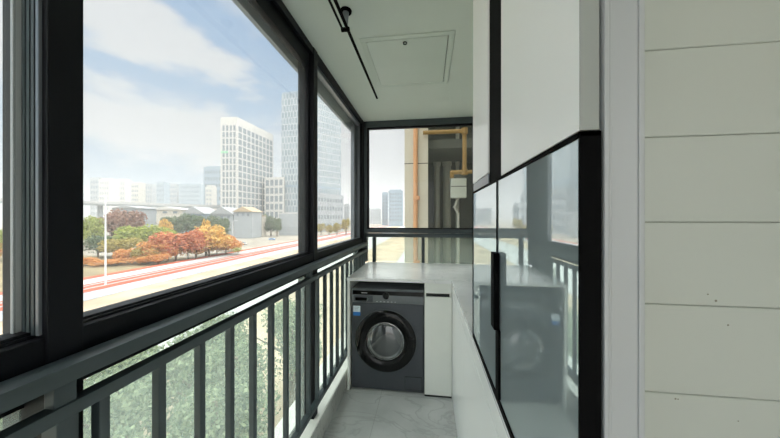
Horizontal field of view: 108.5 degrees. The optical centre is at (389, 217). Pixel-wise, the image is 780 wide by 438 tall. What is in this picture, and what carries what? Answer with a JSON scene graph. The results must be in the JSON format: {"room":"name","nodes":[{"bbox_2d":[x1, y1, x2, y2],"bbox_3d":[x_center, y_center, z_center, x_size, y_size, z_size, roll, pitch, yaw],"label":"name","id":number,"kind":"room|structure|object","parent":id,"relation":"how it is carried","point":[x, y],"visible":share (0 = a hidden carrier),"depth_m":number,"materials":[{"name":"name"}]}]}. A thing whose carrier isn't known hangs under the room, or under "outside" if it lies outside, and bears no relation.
{"room":"enclosed laundry balcony","nodes":[
{"label":"enclosed laundry balcony","id":0,"kind":"room"},
{"bbox_2d":[282,0,472,121],"bbox_3d":[0.778,-1.185,0.601,3.220,0.150,5.200,0,0,8],"label":"ceiling","id":1,"kind":"structure","parent":0,"point":[317,20],"depth_m":1.80,"materials":[{"name":"paint"}]},
{"bbox_2d":[232,0,350,131],"bbox_3d":[-0.769,-1.117,0.750,0.025,0.285,5.080,0,0,8],"label":"trim","id":2,"kind":"structure","parent":1,"relation":"attached to","point":[244,6],"depth_m":1.68,"materials":[{"name":"metal"}]},
{"bbox_2d":[328,0,377,98],"bbox_3d":[-0.300,-1.063,1.045,0.066,0.094,2.790,0,0,8],"label":"rail","id":3,"kind":"object","parent":1,"relation":"hanging from","point":[345,12],"visible":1,"depth_m":1.50,"materials":[{"name":"grey metal"}]},
{"bbox_2d":[359,30,454,87],"bbox_3d":[0.142,-1.130,2.032,0.585,0.060,0.661,0,0,8],"label":"ceiling hatch","id":4,"kind":"object","parent":1,"relation":"attached to","point":[415,59],"visible":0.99,"depth_m":1.96,"materials":[{"name":"paint"}]},
{"bbox_2d":[344,263,424,331],"bbox_3d":[1.077,1.105,3.114,3.300,1.125,0.100,0,0,8],"label":"wall","id":5,"kind":"structure","parent":0,"point":[349,263],"depth_m":3.28,"materials":[{"name":"paint"}]},
{"bbox_2d":[0,0,367,437],"bbox_3d":[-0.668,0.102,0.756,0.164,2.425,5.120,0,0,8],"label":"window","id":6,"kind":"structure","parent":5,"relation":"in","point":[45,322],"depth_m":0.60,"materials":[{"name":"black metal"}]},
{"bbox_2d":[275,331,346,437],"bbox_3d":[-0.732,1.391,0.745,0.250,0.152,5.080,0,0,8],"label":"trim","id":7,"kind":"structure","parent":5,"relation":"attached to","point":[307,433],"depth_m":2.01,"materials":[{"name":"white paint"}]},
{"bbox_2d":[364,117,473,262],"bbox_3d":[0.343,-0.299,3.190,1.295,1.622,0.085,0,0,8],"label":"window","id":8,"kind":"structure","parent":5,"relation":"in","point":[424,233],"depth_m":3.19,"materials":[{"name":"grey paint"}]},
{"bbox_2d":[323,369,456,437],"bbox_3d":[0.737,1.567,0.597,3.300,0.200,5.180,0,0,8],"label":"floor","id":9,"kind":"structure","parent":0,"point":[361,412],"depth_m":2.08,"materials":[{"name":"tile"}]},
{"bbox_2d":[311,374,344,437],"bbox_3d":[-0.664,1.395,0.292,0.006,0.145,4.200,0,0,8],"label":"baseboard","id":10,"kind":"structure","parent":9,"relation":"on","point":[326,418],"depth_m":2.00,"materials":[{"name":"stone"}]},
{"bbox_2d":[347,281,358,389],"bbox_3d":[-0.296,1.002,2.811,0.020,0.930,0.848,0,0,8],"label":"panel","id":11,"kind":"object","parent":9,"relation":"on","point":[350,284],"visible":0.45,"depth_m":2.39,"materials":[{"name":"white laminate"}]},
{"bbox_2d":[352,281,424,392],"bbox_3d":[0.013,1.036,2.636,0.615,0.862,0.632,0,0,8],"label":"washing machine","id":12,"kind":"object","parent":9,"relation":"on","point":[388,318],"visible":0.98,"depth_m":2.36,"materials":[{"name":"metal"}]},
{"bbox_2d":[425,283,451,397],"bbox_3d":[0.626,1.002,2.685,0.578,0.929,0.850,0,0,8],"label":"base cabinet","id":13,"kind":"object","parent":9,"relation":"on","point":[438,297],"visible":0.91,"depth_m":2.29,"materials":[{"name":"white laminate"}]},
{"bbox_2d":[452,286,507,437],"bbox_3d":[0.552,1.000,1.308,0.356,0.926,1.940,0,0,8],"label":"base cabinet","id":14,"kind":"object","parent":9,"relation":"on","point":[476,414],"visible":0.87,"depth_m":1.36,"materials":[{"name":"white paint"}]},
{"bbox_2d":[347,262,509,437],"bbox_3d":[0.181,0.523,1.811,1.237,0.026,2.717,0,0,8],"label":"countertop","id":15,"kind":"structure","parent":14,"relation":"on","point":[459,276],"depth_m":2.43,"materials":[{"name":"white stone"}]},
{"bbox_2d":[472,131,600,437],"bbox_3d":[0.470,0.202,0.751,0.380,0.620,0.855,0,0,8],"label":"base cabinet","id":16,"kind":"object","parent":15,"relation":"on","point":[536,226],"visible":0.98,"depth_m":0.47,"materials":[{"name":"grey glass"}]},
{"bbox_2d":[405,128,427,262],"bbox_3d":[3.046,4.717,5.794,5.515,22.500,5.700,0,0,8],"label":"wall","id":17,"kind":"structure","parent":0,"point":[422,139],"depth_m":6.17,"materials":[{"name":"paint"}]},
{"bbox_2d":[413,128,419,262],"bbox_3d":[0.577,5.467,6.123,0.140,21.000,0.110,0,0,8],"label":"drain pipe","id":18,"kind":"object","parent":17,"relation":"attached to","point":[416,197],"visible":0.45,"depth_m":6.09,"materials":[{"name":"orange metal"}]},
{"bbox_2d":[423,127,471,177],"bbox_3d":[1.300,-1.377,6.020,1.178,1.068,0.130,0,0,8],"label":"gas pipe","id":19,"kind":"object","parent":17,"relation":"attached to","point":[464,131],"visible":0.98,"depth_m":5.96,"materials":[{"name":"metal"}]},
{"bbox_2d":[429,138,471,163],"bbox_3d":[1.702,-1.475,7.136,1.437,6.450,1.800,0,0,8],"label":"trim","id":20,"kind":"structure","parent":17,"relation":"attached to","point":[442,150],"depth_m":6.50,"materials":[{"name":"metal"}]},
{"bbox_2d":[450,174,466,263],"bbox_3d":[1.519,0.284,6.261,0.337,2.567,0.224,0,0,8],"label":"gas meter","id":21,"kind":"object","parent":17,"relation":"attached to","point":[458,184],"visible":0.97,"depth_m":6.17,"materials":[{"name":"plastic"}]},
{"bbox_2d":[428,128,428,262],"bbox_3d":[0.972,4.717,7.139,0.011,22.500,1.990,0,0,8],"label":"wall","id":22,"kind":"structure","parent":0,"point":[428,128],"depth_m":6.15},
{"bbox_2d":[433,162,440,262],"bbox_3d":[1.320,7.035,7.894,0.204,17.863,0.204,0,0,8],"label":"pipe","id":23,"kind":"object","parent":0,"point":[436,165],"visible":0.44,"depth_m":7.82,"materials":[{"name":"plastic"}]},
{"bbox_2d":[442,161,451,263],"bbox_3d":[1.594,7.040,7.857,0.264,17.854,0.264,0,0,8],"label":"pipe","id":24,"kind":"object","parent":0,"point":[446,165],"visible":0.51,"depth_m":7.76,"materials":[{"name":"plastic"}]},
{"bbox_2d":[429,126,471,263],"bbox_3d":[1.825,4.717,8.078,1.447,22.500,0.100,0,0,8],"label":"wall","id":25,"kind":"structure","parent":0,"point":[465,204],"depth_m":8.03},
{"bbox_2d":[645,0,779,437],"bbox_3d":[1.335,0.178,0.291,2.032,2.577,0.065,0,0,8],"label":"wall","id":26,"kind":"structure","parent":0,"point":[712,67],"depth_m":0.38,"materials":[{"name":"tile"}]},
{"bbox_2d":[597,0,644,437],"bbox_3d":[0.295,0.179,0.383,0.050,2.576,0.082,0,0,8],"label":"trim","id":27,"kind":"structure","parent":26,"relation":"attached to","point":[621,22],"depth_m":0.35,"materials":[{"name":"paint"}]},
{"bbox_3d":[0.858,0.179,1.791,0.100,2.577,2.780,0,0,8],"label":"wall","id":28,"kind":"structure","parent":0,"visible":0},
{"bbox_2d":[473,0,489,191],"bbox_3d":[0.515,-0.608,1.026,0.365,0.996,0.298,0,0,8],"label":"upper cabinet","id":29,"kind":"object","parent":28,"relation":"attached to","point":[481,8],"visible":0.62,"depth_m":1.01,"materials":[{"name":"white paint"}]},
{"bbox_2d":[490,0,598,181],"bbox_3d":[0.457,-0.608,0.603,0.365,0.996,0.552,0,0,8],"label":"upper cabinet","id":30,"kind":"object","parent":28,"relation":"attached to","point":[544,54],"visible":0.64,"depth_m":0.49,"materials":[{"name":"white paint"}]},
{"label":"outside","id":31,"kind":"structure","parent":0,"visible":0},
{"bbox_2d":[397,251,404,262],"bbox_3d":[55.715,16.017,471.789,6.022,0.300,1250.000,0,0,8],"label":"path","id":32,"kind":"structure","parent":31,"point":[402,258],"depth_m":108.74,"materials":[{"name":"white concrete"}]},
{"bbox_2d":[83,420,191,437],"bbox_3d":[-8.450,11.318,8.819,5.154,9.298,4.662,0,0,8],"label":"tree","id":33,"kind":"object","parent":32,"relation":"on","point":[122,432],"visible":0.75,"depth_m":9.68,"materials":[{"name":"green plant"}]},
{"bbox_2d":[166,369,280,437],"bbox_3d":[-7.485,11.426,11.896,5.490,9.082,4.740,0,0,-31],"label":"tree","id":34,"kind":"object","parent":32,"relation":"on","point":[214,426],"visible":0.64,"depth_m":11.95,"materials":[{"name":"green plant"}]},
{"bbox_2d":[177,339,278,437],"bbox_3d":[-8.066,11.296,14.889,5.107,9.342,4.792,0,0,24],"label":"tree","id":35,"kind":"object","parent":32,"relation":"on","point":[209,375],"visible":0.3,"depth_m":14.61,"materials":[{"name":"green plant"}]},
{"bbox_2d":[257,298,322,407],"bbox_3d":[-7.044,11.119,20.844,4.702,9.696,4.768,0,0,5],"label":"tree","id":36,"kind":"object","parent":32,"relation":"on","point":[291,314],"visible":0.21,"depth_m":20.34,"materials":[{"name":"green plant"}]},
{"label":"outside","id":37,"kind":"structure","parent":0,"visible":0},
{"bbox_2d":[0,225,386,300],"bbox_3d":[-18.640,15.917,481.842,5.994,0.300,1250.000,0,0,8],"label":"road","id":38,"kind":"structure","parent":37,"point":[115,276],"depth_m":92.31,"materials":[{"name":"asphalt"}]},
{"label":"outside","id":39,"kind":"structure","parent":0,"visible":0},
{"bbox_2d":[86,225,404,382],"bbox_3d":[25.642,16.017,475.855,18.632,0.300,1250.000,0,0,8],"label":"road","id":40,"kind":"structure","parent":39,"point":[379,240],"depth_m":57.91,"materials":[{"name":"asphalt"}]},
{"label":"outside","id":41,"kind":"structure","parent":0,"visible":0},
{"bbox_2d":[0,222,404,320],"bbox_3d":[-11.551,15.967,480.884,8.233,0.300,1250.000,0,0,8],"label":"road","id":42,"kind":"structure","parent":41,"point":[295,244],"depth_m":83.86,"materials":[{"name":"asphalt"}]},
{"bbox_2d":[0,233,348,303],"bbox_3d":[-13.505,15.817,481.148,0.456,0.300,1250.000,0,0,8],"label":"trim","id":43,"kind":"structure","parent":42,"relation":"on","point":[348,233],"depth_m":84.66,"materials":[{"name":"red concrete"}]},
{"bbox_2d":[0,227,380,307],"bbox_3d":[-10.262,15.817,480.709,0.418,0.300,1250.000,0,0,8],"label":"trim","id":44,"kind":"structure","parent":42,"relation":"on","point":[380,227],"depth_m":82.06,"materials":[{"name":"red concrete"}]},
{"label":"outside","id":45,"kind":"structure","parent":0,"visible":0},
{"bbox_2d":[0,223,404,334],"bbox_3d":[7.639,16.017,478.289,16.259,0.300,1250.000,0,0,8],"label":"ground","id":46,"kind":"structure","parent":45,"point":[99,302],"depth_m":67.55,"materials":[{"name":"concrete"}]},
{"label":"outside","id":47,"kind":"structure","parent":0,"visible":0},
{"bbox_2d":[124,237,404,437],"bbox_3d":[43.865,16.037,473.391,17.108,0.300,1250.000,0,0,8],"label":"ground","id":48,"kind":"structure","parent":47,"point":[390,250],"depth_m":44.20,"materials":[{"name":"soil"}]},
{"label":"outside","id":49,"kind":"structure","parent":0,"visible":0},
{"bbox_2d":[0,254,192,291],"bbox_3d":[-142.065,16.042,-6.020,100.045,0.250,250.000,0,0,8],"label":"field","id":50,"kind":"structure","parent":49,"point":[88,270],"depth_m":91.28,"materials":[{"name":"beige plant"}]},
{"bbox_2d":[0,229,2,254],"bbox_3d":[-143.875,9.932,105.208,8.888,12.071,9.797,0,0,8],"label":"tree","id":51,"kind":"object","parent":50,"relation":"on","point":[1,231],"visible":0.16,"depth_m":102.69,"materials":[{"name":"green plant"}]},
{"bbox_2d":[83,257,99,263],"bbox_3d":[-101.195,14.604,94.197,7.671,2.727,8.172,0,0,8],"label":"bush","id":52,"kind":"object","parent":50,"relation":"on","point":[87,260],"visible":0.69,"depth_m":92.73,"materials":[{"name":"orange plant"}]},
{"bbox_2d":[83,235,115,256],"bbox_3d":[-116.409,11.405,112.339,11.945,9.124,10.224,0,0,8],"label":"tree","id":53,"kind":"object","parent":50,"relation":"on","point":[93,240],"visible":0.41,"depth_m":109.96,"materials":[{"name":"green plant"}]},
{"bbox_2d":[88,259,117,265],"bbox_3d":[-94.590,14.916,92.490,8.311,2.103,8.711,0,0,8],"label":"bush","id":54,"kind":"object","parent":50,"relation":"on","point":[99,262],"visible":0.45,"depth_m":91.03,"materials":[{"name":"orange plant"}]},
{"bbox_2d":[96,237,143,252],"bbox_3d":[-106.517,11.889,111.486,11.891,8.156,12.999,0,0,8],"label":"tree","id":55,"kind":"object","parent":50,"relation":"on","point":[112,244],"visible":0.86,"depth_m":108.90,"materials":[{"name":"green plant"}]},
{"bbox_2d":[107,258,135,264],"bbox_3d":[-89.429,14.751,93.589,8.986,2.432,8.227,0,0,8],"label":"bush","id":56,"kind":"object","parent":50,"relation":"on","point":[120,260],"visible":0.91,"depth_m":92.73,"materials":[{"name":"orange plant"}]},
{"bbox_2d":[112,248,135,262],"bbox_3d":[-91.488,13.272,97.959,7.970,5.389,6.664,0,0,8],"label":"autumn tree","id":57,"kind":"object","parent":50,"relation":"on","point":[120,253],"visible":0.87,"depth_m":96.03,"materials":[{"name":"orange plant"}]},
{"bbox_2d":[129,255,148,263],"bbox_3d":[-83.865,14.409,95.211,8.855,3.116,8.087,0,0,8],"label":"bush","id":58,"kind":"object","parent":50,"relation":"on","point":[139,260],"visible":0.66,"depth_m":93.39,"materials":[{"name":"orange plant"}]},
{"bbox_2d":[130,246,159,262],"bbox_3d":[-85.331,12.840,98.771,9.858,6.254,8.146,0,0,8],"label":"tree","id":59,"kind":"object","parent":50,"relation":"on","point":[138,252],"visible":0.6,"depth_m":96.38,"materials":[{"name":"green plant"}]},
{"bbox_2d":[136,240,173,255],"bbox_3d":[-83.946,11.910,101.659,11.495,8.115,12.250,0,0,8],"label":"autumn tree","id":60,"kind":"object","parent":50,"relation":"on","point":[144,245],"visible":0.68,"depth_m":98.11,"materials":[{"name":"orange plant"}]},
{"bbox_2d":[146,252,171,262],"bbox_3d":[-79.192,13.987,95.911,7.199,3.961,8.525,0,0,8],"label":"bush","id":61,"kind":"object","parent":50,"relation":"on","point":[154,258],"visible":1,"depth_m":94.08,"materials":[{"name":"orange plant"}]},
{"bbox_2d":[158,245,180,260],"bbox_3d":[-81.030,13.003,103.107,8.796,5.928,10.038,0,0,8],"label":"autumn tree","id":62,"kind":"object","parent":50,"relation":"on","point":[166,250],"visible":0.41,"depth_m":100.69,"materials":[{"name":"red plant"}]},
{"bbox_2d":[148,231,191,260],"bbox_3d":[-79.414,10.410,104.672,14.032,11.114,14.728,0,0,8],"label":"autumn tree","id":63,"kind":"object","parent":50,"relation":"on","point":[172,239],"visible":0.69,"depth_m":102.27,"materials":[{"name":"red plant"}]},
{"bbox_2d":[173,245,204,258],"bbox_3d":[-77.857,12.690,108.595,10.704,6.555,10.680,0,0,8],"label":"autumn tree","id":64,"kind":"object","parent":50,"relation":"on","point":[201,250],"visible":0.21,"depth_m":107.81,"materials":[{"name":"plant"}]},
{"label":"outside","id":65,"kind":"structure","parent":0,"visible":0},
{"bbox_2d":[0,219,404,261],"bbox_3d":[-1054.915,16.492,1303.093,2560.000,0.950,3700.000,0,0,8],"label":"ground","id":66,"kind":"structure","parent":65,"point":[260,241],"depth_m":187.56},
{"bbox_2d":[0,356,143,429],"bbox_3d":[-16.159,11.860,14.780,4.586,8.214,4.812,0,0,-13],"label":"tree","id":67,"kind":"object","parent":66,"relation":"on","point":[116,366],"visible":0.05,"depth_m":15.53,"materials":[{"name":"green plant"}]},
{"bbox_2d":[83,215,106,248],"bbox_3d":[-149.471,7.375,139.867,11.501,17.184,12.870,0,0,8],"label":"tree","id":68,"kind":"object","parent":66,"relation":"on","point":[91,226],"visible":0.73,"depth_m":138.87,"materials":[{"name":"green plant"}]},
{"bbox_2d":[90,177,100,218],"bbox_3d":[-673.603,-37.899,649.615,21.779,108.131,21.909,0,0,8],"label":"apartment block","id":69,"kind":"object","parent":66,"relation":"on","point":[94,181],"visible":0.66,"depth_m":639.95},
{"bbox_2d":[97,196,106,284],"bbox_3d":[-67.704,5.435,66.119,2.220,21.064,0.500,0,0,8],"label":"street lamp","id":70,"kind":"object","parent":66,"relation":"on","point":[105,234],"visible":0.97,"depth_m":65.87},
{"bbox_2d":[99,178,119,217],"bbox_3d":[-610.151,-34.020,611.145,25.222,100.373,25.352,0,0,8],"label":"apartment block","id":71,"kind":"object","parent":66,"relation":"on","point":[109,188],"visible":0.54,"depth_m":600.00,"materials":[{"name":"concrete"}]},
{"bbox_2d":[0,198,219,217],"bbox_3d":[-321.851,0.883,155.651,200.864,30.167,391.216,0,0,8],"label":"viaduct","id":72,"kind":"object","parent":66,"relation":"on","point":[99,204],"visible":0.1,"depth_m":263.34,"materials":[{"name":"white concrete"}]},
{"bbox_2d":[98,213,130,235],"bbox_3d":[-148.365,6.786,150.363,14.142,18.363,16.914,0,0,8],"label":"autumn tree","id":73,"kind":"object","parent":66,"relation":"on","point":[113,221],"visible":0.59,"depth_m":148.73,"materials":[{"name":"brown plant"}]},
{"bbox_2d":[119,179,130,201],"bbox_3d":[-630.653,-37.543,668.130,18.496,107.420,18.678,0,0,8],"label":"apartment block","id":74,"kind":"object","parent":66,"relation":"on","point":[125,184],"visible":0.33,"depth_m":661.23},
{"bbox_2d":[107,208,147,228],"bbox_3d":[-159.174,5.089,170.405,17.889,21.757,21.026,0,0,8],"label":"autumn tree","id":75,"kind":"object","parent":66,"relation":"on","point":[135,219],"visible":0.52,"depth_m":170.54,"materials":[{"name":"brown plant"}]},
{"bbox_2d":[112,205,155,227],"bbox_3d":[-187.900,3.713,207.000,23.875,24.508,18.794,0,0,8],"label":"house","id":76,"kind":"structure","parent":66,"relation":"on","point":[150,212],"depth_m":205.64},
{"bbox_2d":[99,345,170,430],"bbox_3d":[-16.882,12.024,18.721,4.563,7.887,4.281,0,0,8],"label":"tree","id":77,"kind":"object","parent":66,"relation":"on","point":[154,347],"visible":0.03,"depth_m":18.14,"materials":[{"name":"green plant"}]},
{"bbox_2d":[83,346,187,437],"bbox_3d":[-11.990,11.117,12.204,4.803,9.700,4.854,0,0,-7],"label":"tree","id":78,"kind":"object","parent":66,"relation":"on","point":[141,409],"visible":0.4,"depth_m":11.89,"materials":[{"name":"green plant"}]},
{"bbox_2d":[112,224,162,245],"bbox_3d":[-110.471,9.332,123.514,15.821,13.269,14.987,0,0,8],"label":"tree","id":79,"kind":"object","parent":66,"relation":"on","point":[124,232],"visible":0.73,"depth_m":119.94,"materials":[{"name":"green plant"}]},
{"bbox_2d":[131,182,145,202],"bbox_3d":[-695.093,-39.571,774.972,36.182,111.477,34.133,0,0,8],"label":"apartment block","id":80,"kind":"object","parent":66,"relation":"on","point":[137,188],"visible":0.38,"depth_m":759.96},
{"bbox_2d":[145,184,155,207],"bbox_3d":[-673.138,-38.717,792.446,28.104,109.768,28.195,0,0,8],"label":"apartment block","id":81,"kind":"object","parent":66,"relation":"on","point":[150,189],"visible":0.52,"depth_m":780.07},
{"bbox_2d":[147,227,176,241],"bbox_3d":[-103.482,10.045,128.594,13.368,11.844,14.360,0,0,8],"label":"tree","id":82,"kind":"object","parent":66,"relation":"on","point":[163,229],"visible":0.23,"depth_m":125.80,"materials":[{"name":"green plant"}]},
{"bbox_2d":[156,182,169,207],"bbox_3d":[-588.692,-37.756,729.543,21.619,107.847,21.751,0,0,8],"label":"apartment block","id":83,"kind":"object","parent":66,"relation":"on","point":[162,188],"visible":0.51,"depth_m":720.04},
{"bbox_2d":[155,218,173,230],"bbox_3d":[-127.793,8.180,160.099,8.170,15.574,8.198,0,0,8],"label":"autumn tree","id":84,"kind":"object","parent":66,"relation":"on","point":[162,223],"visible":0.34,"depth_m":159.55,"materials":[{"name":"orange plant"}]},
{"bbox_2d":[160,216,180,232],"bbox_3d":[-154.954,7.258,200.431,14.235,17.419,15.374,0,0,8],"label":"tree","id":85,"kind":"object","parent":66,"relation":"on","point":[175,219],"visible":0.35,"depth_m":197.64,"materials":[{"name":"green plant"}]},
{"bbox_2d":[156,206,187,234],"bbox_3d":[-192.171,3.286,247.000,32.903,25.362,20.015,0,0,8],"label":"house","id":86,"kind":"structure","parent":66,"relation":"on","point":[164,211],"depth_m":240.01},
{"bbox_2d":[170,183,178,203],"bbox_3d":[-636.161,-41.795,834.556,32.828,115.925,32.897,0,0,8],"label":"apartment block","id":87,"kind":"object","parent":66,"relation":"on","point":[174,187],"visible":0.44,"depth_m":819.90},
{"bbox_2d":[175,213,195,233],"bbox_3d":[-148.608,6.195,204.105,15.049,19.543,15.901,0,0,8],"label":"tree","id":88,"kind":"object","parent":66,"relation":"on","point":[185,220],"visible":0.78,"depth_m":201.61,"materials":[{"name":"green plant"}]},
{"bbox_2d":[179,183,202,208],"bbox_3d":[-569.395,-40.603,815.000,66.088,113.541,38.122,0,0,8],"label":"apartment block","id":89,"kind":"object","parent":66,"relation":"on","point":[189,193],"visible":0.57,"depth_m":799.93,"materials":[{"name":"concrete"}]},
{"bbox_2d":[0,225,383,294],"bbox_3d":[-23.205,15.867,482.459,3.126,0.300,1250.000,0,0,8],"label":"trim","id":90,"kind":"structure","parent":66,"relation":"on","point":[130,270],"depth_m":96.01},
{"bbox_2d":[142,337,248,431],"bbox_3d":[-10.290,11.221,15.374,4.856,9.492,4.638,0,0,8],"label":"tree","id":91,"kind":"object","parent":66,"relation":"on","point":[188,355],"visible":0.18,"depth_m":15.01,"materials":[{"name":"green plant"}]},
{"bbox_2d":[189,215,205,230],"bbox_3d":[-135.988,6.922,199.774,13.838,18.091,13.008,0,0,8],"label":"tree","id":92,"kind":"object","parent":66,"relation":"on","point":[197,221],"visible":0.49,"depth_m":196.75,"materials":[{"name":"green plant"}]},
{"bbox_2d":[181,207,214,232],"bbox_3d":[-160.836,3.482,240.000,21.963,24.971,24.373,0,0,8],"label":"house","id":93,"kind":"structure","parent":66,"relation":"on","point":[203,211],"depth_m":230.03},
{"bbox_2d":[185,228,211,258],"bbox_3d":[-74.398,9.940,107.850,9.830,12.053,10.878,0,0,8],"label":"autumn tree","id":94,"kind":"object","parent":66,"relation":"on","point":[197,238],"visible":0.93,"depth_m":104.93,"materials":[{"name":"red plant"}]},
{"bbox_2d":[195,219,210,255],"bbox_3d":[-76.956,8.136,118.124,7.797,15.663,7.763,0,0,8],"label":"autumn tree","id":95,"kind":"object","parent":66,"relation":"on","point":[204,222],"visible":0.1,"depth_m":117.49,"materials":[{"name":"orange plant"}]},
{"bbox_2d":[169,312,248,436],"bbox_3d":[-11.813,11.258,19.039,5.255,9.418,5.026,0,0,8],"label":"tree","id":96,"kind":"object","parent":66,"relation":"on","point":[215,339],"visible":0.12,"depth_m":18.91,"materials":[{"name":"green plant"}]},
{"bbox_2d":[205,185,216,209],"bbox_3d":[-257.668,-14.981,404.859,11.210,62.295,11.458,0,0,8],"label":"apartment block","id":97,"kind":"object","parent":66,"relation":"on","point":[210,190],"visible":0.54,"depth_m":399.98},
{"bbox_2d":[203,166,219,208],"bbox_3d":[-302.780,-36.048,494.967,35.336,104.430,34.030,0,0,8],"label":"apartment block","id":98,"kind":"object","parent":66,"relation":"on","point":[211,174],"visible":0.33,"depth_m":480.00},
{"bbox_2d":[205,215,220,226],"bbox_3d":[-120.140,6.997,189.276,12.357,17.940,13.135,0,0,8],"label":"tree","id":99,"kind":"object","parent":66,"relation":"on","point":[212,220],"visible":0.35,"depth_m":188.02,"materials":[{"name":"green plant"}]},
{"bbox_2d":[194,224,232,255],"bbox_3d":[-72.592,9.294,114.166,16.807,13.345,15.783,0,0,8],"label":"autumn tree","id":100,"kind":"object","parent":66,"relation":"on","point":[214,231],"visible":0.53,"depth_m":112.74,"materials":[{"name":"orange plant"}]},
{"bbox_2d":[210,207,236,235],"bbox_3d":[-128.541,3.890,224.000,21.343,24.154,22.343,0,0,8],"label":"house","id":101,"kind":"structure","parent":66,"relation":"on","point":[223,212],"depth_m":214.98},
{"bbox_2d":[216,218,230,234],"bbox_3d":[-103.697,7.841,174.781,9.730,16.251,9.366,0,0,8],"label":"tree","id":102,"kind":"object","parent":66,"relation":"on","point":[225,223],"visible":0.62,"depth_m":174.06,"materials":[{"name":"green plant"}]},
{"bbox_2d":[200,312,248,342],"bbox_3d":[-13.475,11.880,22.703,4.385,8.174,5.079,0,0,44],"label":"tree","id":103,"kind":"object","parent":66,"relation":"on","point":[242,322],"visible":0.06,"depth_m":23.39,"materials":[{"name":"green plant"}]},
{"bbox_2d":[212,235,243,253],"bbox_3d":[-70.043,11.758,120.133,11.646,8.419,10.969,0,0,8],"label":"autumn tree","id":104,"kind":"object","parent":66,"relation":"on","point":[234,245],"visible":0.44,"depth_m":119.51,"materials":[{"name":"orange plant"}]},
{"bbox_2d":[220,117,272,215],"bbox_3d":[-166.448,-45.597,332.485,21.377,123.527,67.490,0,0,8],"label":"office tower","id":105,"kind":"structure","parent":66,"relation":"on","point":[246,149],"depth_m":308.25,"materials":[{"name":"concrete"}]},
{"bbox_2d":[232,206,261,237],"bbox_3d":[-112.473,3.775,223.000,18.042,24.383,19.951,0,0,8],"label":"house","id":106,"kind":"structure","parent":66,"relation":"on","point":[249,223],"depth_m":214.98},
{"bbox_2d":[262,216,265,236],"bbox_3d":[-112.565,7.147,237.477,12.603,17.640,8.569,0,0,8],"label":"kiosk","id":107,"kind":"object","parent":66,"relation":"on","point":[263,217],"visible":0.17,"depth_m":237.15,"materials":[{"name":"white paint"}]},
{"bbox_2d":[265,216,273,235],"bbox_3d":[-101.439,7.096,239.626,9.850,17.741,10.348,0,0,8],"label":"tree","id":108,"kind":"object","parent":66,"relation":"on","point":[268,222],"visible":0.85,"depth_m":236.69,"materials":[{"name":"green plant"}]},
{"bbox_2d":[264,177,284,230],"bbox_3d":[-144.430,-15.804,362.980,48.370,63.942,60.100,0,0,8],"label":"office wing","id":109,"kind":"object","parent":66,"relation":"on","point":[274,187],"visible":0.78,"depth_m":333.22},
{"bbox_2d":[270,217,281,236],"bbox_3d":[-95.039,7.838,236.081,8.988,16.257,8.275,0,0,8],"label":"tree","id":110,"kind":"object","parent":66,"relation":"on","point":[277,223],"visible":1,"depth_m":234.48,"materials":[{"name":"green plant"}]},
{"bbox_2d":[279,213,297,234],"bbox_3d":[-89.054,5.893,255.946,17.633,20.148,14.384,0,0,8],"label":"warehouse","id":111,"kind":"structure","parent":66,"relation":"on","point":[289,221],"depth_m":250.00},
{"bbox_2d":[261,302,322,354],"bbox_3d":[-8.628,11.514,25.392,4.877,8.907,5.043,0,0,8],"label":"tree","id":112,"kind":"object","parent":66,"relation":"on","point":[278,307],"visible":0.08,"depth_m":24.41,"materials":[{"name":"green plant"}]},
{"bbox_2d":[281,91,340,212],"bbox_3d":[-97.209,-66.859,353.100,61.232,166.051,47.678,0,0,8],"label":"glass tower","id":113,"kind":"structure","parent":66,"relation":"on","point":[329,125],"depth_m":345.06,"materials":[{"name":"glass"}]},
{"bbox_2d":[324,224,332,232],"bbox_3d":[-54.399,11.008,250.325,7.350,9.917,7.706,0,0,8],"label":"tree","id":114,"kind":"object","parent":66,"relation":"on","point":[329,228],"visible":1,"depth_m":249.26,"materials":[{"name":"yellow plant"}]},
{"bbox_2d":[318,193,342,231],"bbox_3d":[-76.505,-5.528,323.400,30.128,43.390,68.848,0,0,8],"label":"podium building","id":115,"kind":"structure","parent":66,"relation":"on","point":[330,206],"depth_m":325.02,"materials":[{"name":"concrete"}]},
{"bbox_2d":[332,223,341,231],"bbox_3d":[-48.505,10.256,257.582,8.630,11.421,8.908,0,0,8],"label":"tree","id":116,"kind":"object","parent":66,"relation":"on","point":[336,226],"visible":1,"depth_m":255.49,"materials":[{"name":"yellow plant"}]},
{"bbox_2d":[341,219,349,229],"bbox_3d":[-41.122,8.169,262.109,8.554,15.596,7.822,0,0,8],"label":"tree","id":117,"kind":"object","parent":66,"relation":"on","point":[344,223],"visible":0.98,"depth_m":260.14,"materials":[{"name":"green plant"}]},
{"bbox_2d":[344,204,349,224],"bbox_3d":[-77.420,-4.038,504.313,10.009,40.409,10.282,0,0,8],"label":"apartment block","id":118,"kind":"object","parent":66,"relation":"on","point":[346,206],"visible":0.87,"depth_m":499.98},
{"bbox_2d":[369,208,380,223],"bbox_3d":[-38.616,-3.504,714.972,36.112,39.341,34.125,0,0,8],"label":"apartment block","id":119,"kind":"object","parent":66,"relation":"on","point":[374,213],"visible":1,"depth_m":699.93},
{"bbox_2d":[382,192,387,224],"bbox_3d":[-9.978,-17.329,565.878,13.452,66.993,13.655,0,0,8],"label":"apartment block","id":120,"kind":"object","parent":66,"relation":"on","point":[384,194],"visible":0.97,"depth_m":559.95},
{"bbox_2d":[388,190,402,225],"bbox_3d":[10.634,-17.899,533.366,30.186,68.131,30.288,0,0,8],"label":"apartment block","id":121,"kind":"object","parent":66,"relation":"on","point":[395,197],"visible":1,"depth_m":520.02,"materials":[{"name":"concrete"}]},
{"bbox_2d":[455,127,459,263],"bbox_3d":[1.878,5.217,7.819,0.120,21.500,0.120,0,0,8],"label":"pipe","id":122,"kind":"object","parent":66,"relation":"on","point":[457,163],"visible":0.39,"depth_m":7.78,"materials":[{"name":"plastic"}]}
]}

